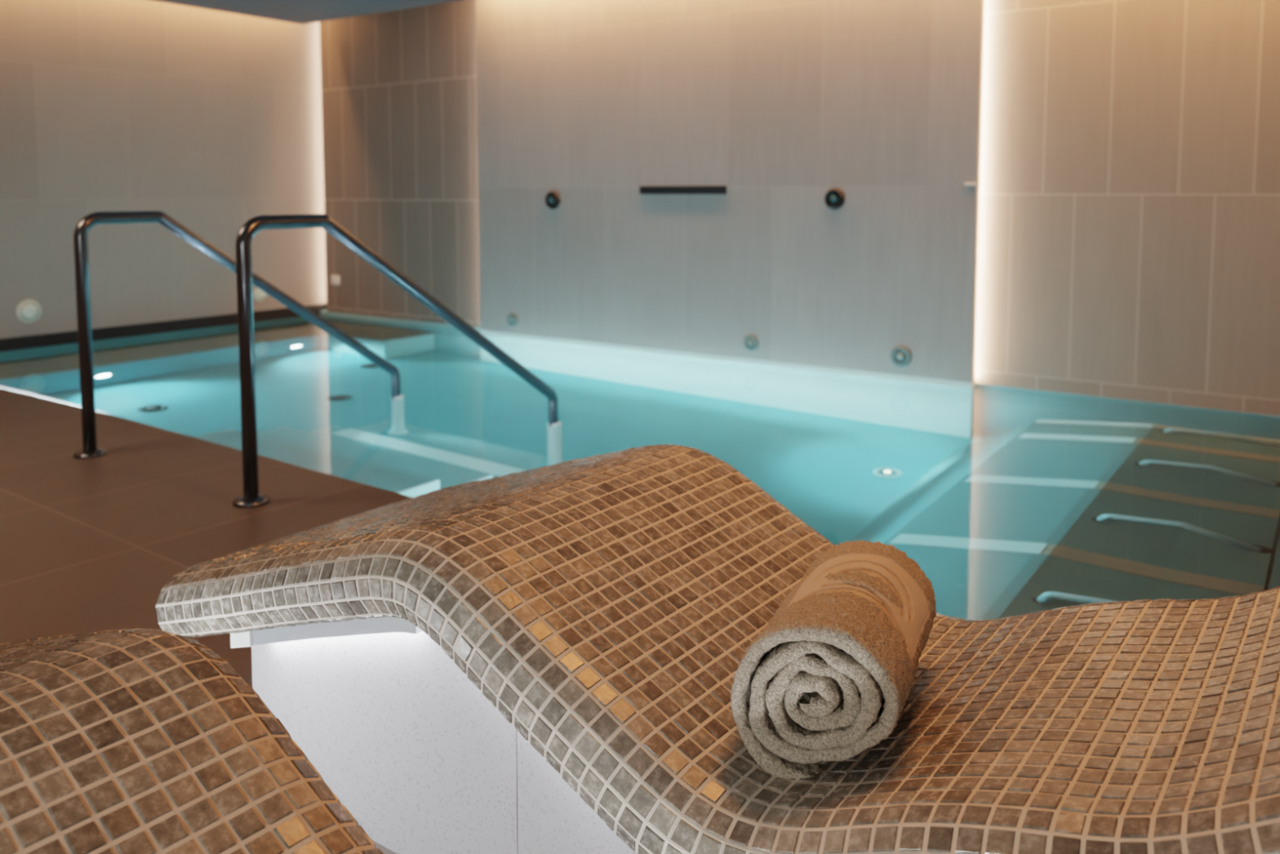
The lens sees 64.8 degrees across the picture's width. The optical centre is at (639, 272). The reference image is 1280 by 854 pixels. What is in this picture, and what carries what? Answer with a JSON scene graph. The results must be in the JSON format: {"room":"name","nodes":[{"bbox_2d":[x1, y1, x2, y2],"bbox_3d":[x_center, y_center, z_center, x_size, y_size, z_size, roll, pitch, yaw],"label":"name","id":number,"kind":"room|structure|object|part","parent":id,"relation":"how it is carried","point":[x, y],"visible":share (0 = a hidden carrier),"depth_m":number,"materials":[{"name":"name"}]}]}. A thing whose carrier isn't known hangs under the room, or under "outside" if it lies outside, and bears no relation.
{"room":"indoor spa pool","nodes":[
{"label":"indoor spa pool","id":0,"kind":"room"},
{"bbox_2d":[0,0,326,338],"bbox_3d":[-4.766,-0.792,5.721,0.150,2.565,7.550,3,6,35],"label":"wall","id":1,"kind":"structure","parent":0,"point":[211,121],"depth_m":7.32,"materials":[{"name":"tile"}]},
{"bbox_2d":[16,300,41,322],"bbox_3d":[-4.045,0.255,6.687,0.016,0.150,0.150,3,6,35],"label":"disc","id":2,"kind":"object","parent":1,"relation":"attached to","point":[28,311],"visible":1,"depth_m":6.68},
{"bbox_2d":[0,303,326,351],"bbox_3d":[-3.563,0.398,7.540,0.140,0.095,3.353,3,6,35],"label":"baseboard","id":3,"kind":"structure","parent":1,"relation":"attached to","point":[104,333],"depth_m":7.35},
{"bbox_2d":[253,288,266,301],"bbox_3d":[-3.047,0.170,8.105,0.016,0.116,0.116,3,6,35],"label":"disc","id":4,"kind":"object","parent":1,"relation":"attached to","point":[259,295],"visible":0.77,"depth_m":8.09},
{"bbox_2d":[0,384,411,853],"bbox_3d":[-1.817,0.918,1.450,10.083,0.060,4.298,3,6,37],"label":"floor","id":5,"kind":"structure","parent":0,"point":[92,544],"depth_m":3.18,"materials":[{"name":"tile"}]},
{"bbox_2d":[0,627,383,853],"bbox_3d":[-0.272,0.521,0.542,2.344,0.876,0.756,3,6,35],"label":"lounger","id":6,"kind":"object","parent":5,"relation":"on","point":[139,740],"visible":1,"depth_m":0.95,"materials":[{"name":"tile"}]},
{"bbox_2d":[155,444,1279,853],"bbox_3d":[0.327,0.455,1.372,2.344,0.876,0.756,3,6,35],"label":"lounger","id":7,"kind":"object","parent":5,"relation":"on","point":[544,660],"visible":0.88,"depth_m":1.34,"materials":[{"name":"tile"}]},
{"bbox_2d":[253,616,422,644],"bbox_3d":[0.136,0.480,1.125,1.865,0.462,0.032,3,6,35],"label":"light","id":8,"kind":"object","parent":7,"relation":"attached to","point":[390,630],"depth_m":1.54,"materials":[{"name":"white plastic"}]},
{"bbox_3d":[-0.245,0.650,1.791,0.604,0.421,0.593,3,6,35],"label":"pedestal panel","id":9,"kind":"part","parent":7,"relation":"part of","materials":[{"name":"white stone"}]},
{"bbox_3d":[0.574,0.545,1.205,1.394,0.723,0.593,3,6,35],"label":"pedestal panel","id":10,"kind":"part","parent":7,"relation":"part of","materials":[{"name":"white stone"}]},
{"bbox_2d":[730,539,936,779],"bbox_3d":[0.268,0.505,1.340,0.206,0.216,0.372,2,5,23],"label":"rolled towel","id":11,"kind":"object","parent":7,"relation":"on","point":[829,677],"visible":1,"depth_m":1.20,"materials":[{"name":"beige fabric"}]},
{"bbox_2d":[151,0,460,24],"bbox_3d":[-0.799,-1.572,2.493,9.470,0.070,6.910,3,6,35],"label":"ceiling","id":12,"kind":"structure","parent":0,"point":[295,11],"depth_m":7.27,"materials":[{"name":"paint"}]},
{"bbox_2d":[320,0,480,331],"bbox_3d":[-1.901,-0.371,8.032,2.125,3.770,0.120,3,6,35],"label":"wall","id":13,"kind":"structure","parent":0,"point":[399,95],"depth_m":7.88,"materials":[{"name":"tile"}]},
{"bbox_2d":[331,275,339,284],"bbox_3d":[-2.548,0.059,8.438,0.100,0.080,0.016,3,6,35],"label":"wall switch","id":14,"kind":"object","parent":13,"relation":"attached to","point":[335,278],"visible":1,"depth_m":8.43,"materials":[{"name":"white plastic"}]},
{"bbox_2d":[0,314,1279,620],"bbox_3d":[0.293,0.682,4.435,9.745,0.001,3.367,3,6,35],"label":"pool water","id":15,"kind":"object","parent":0,"point":[1010,502],"visible":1,"depth_m":4.23,"materials":[{"name":"teal liquid"}]},
{"bbox_2d":[475,0,983,387],"bbox_3d":[0.306,-0.235,6.326,3.575,3.770,0.050,3,6,35],"label":"wall","id":16,"kind":"structure","parent":0,"point":[780,104],"depth_m":6.07,"materials":[{"name":"tile"}]},
{"bbox_2d":[506,313,517,326],"bbox_3d":[-0.914,0.333,7.186,0.092,0.092,0.026,3,6,35],"label":"water jet","id":17,"kind":"object","parent":16,"relation":"attached to","point":[512,319],"visible":1,"depth_m":7.17,"materials":[{"name":"silver metal"}]},
{"bbox_2d":[545,191,559,208],"bbox_3d":[-0.602,-0.497,6.893,0.121,0.121,0.036,3,6,35],"label":"water jet","id":18,"kind":"object","parent":16,"relation":"attached to","point":[552,198],"depth_m":6.88,"materials":[{"name":"black plastic"}]},
{"bbox_2d":[640,186,726,194],"bbox_3d":[0.261,-0.516,6.298,0.636,0.048,0.012,3,6,35],"label":"spout","id":19,"kind":"object","parent":16,"relation":"attached to","point":[643,189],"visible":1,"depth_m":6.29,"materials":[{"name":"black plastic"}]},
{"bbox_2d":[743,334,759,351],"bbox_3d":[0.668,0.421,6.077,0.096,0.096,0.026,3,6,35],"label":"water jet","id":20,"kind":"object","parent":16,"relation":"attached to","point":[751,342],"visible":1,"depth_m":6.07,"materials":[{"name":"silver metal"}]},
{"bbox_2d":[824,188,844,209],"bbox_3d":[1.095,-0.418,5.702,0.121,0.121,0.036,3,6,35],"label":"water jet","id":21,"kind":"object","parent":16,"relation":"attached to","point":[834,198],"depth_m":5.69,"materials":[{"name":"black plastic"}]},
{"bbox_2d":[890,346,911,366],"bbox_3d":[1.431,0.459,5.541,0.116,0.116,0.026,3,6,35],"label":"water jet","id":22,"kind":"object","parent":16,"relation":"attached to","point":[900,356],"visible":1,"depth_m":5.53,"materials":[{"name":"silver metal"}]},
{"bbox_2d":[964,182,976,185],"bbox_3d":[1.726,-0.464,5.272,0.060,0.016,0.006,3,6,35],"label":"clip","id":23,"kind":"object","parent":16,"relation":"attached to","point":[966,184],"visible":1,"depth_m":5.27,"materials":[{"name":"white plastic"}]},
{"bbox_2d":[973,0,1279,417],"bbox_3d":[3.578,-0.066,4.191,4.360,3.770,0.120,3,6,35],"label":"wall","id":24,"kind":"structure","parent":0,"point":[1128,247],"depth_m":4.92,"materials":[{"name":"tile"}]},
{"bbox_3d":[0.329,1.795,4.570,9.940,0.100,3.800,3,6,35],"label":"floor","id":25,"kind":"structure","parent":0,"visible":0},
{"bbox_3d":[-1.152,1.306,4.508,1.365,0.883,1.263,3,6,35],"label":"steps","id":26,"kind":"structure","parent":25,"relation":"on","visible":0},
{"bbox_2d":[73,210,404,458],"bbox_3d":[-1.668,0.564,4.476,0.114,1.689,1.632,3,6,35],"label":"handrail","id":27,"kind":"object","parent":26,"relation":"on","point":[90,450],"visible":0.89,"depth_m":3.86,"materials":[{"name":"metal"}]},
{"bbox_2d":[232,213,561,507],"bbox_3d":[-0.823,0.611,3.883,0.114,1.689,1.632,3,6,35],"label":"handrail","id":28,"kind":"object","parent":26,"relation":"on","point":[251,498],"visible":0.89,"depth_m":3.26,"materials":[{"name":"metal"}]}
]}

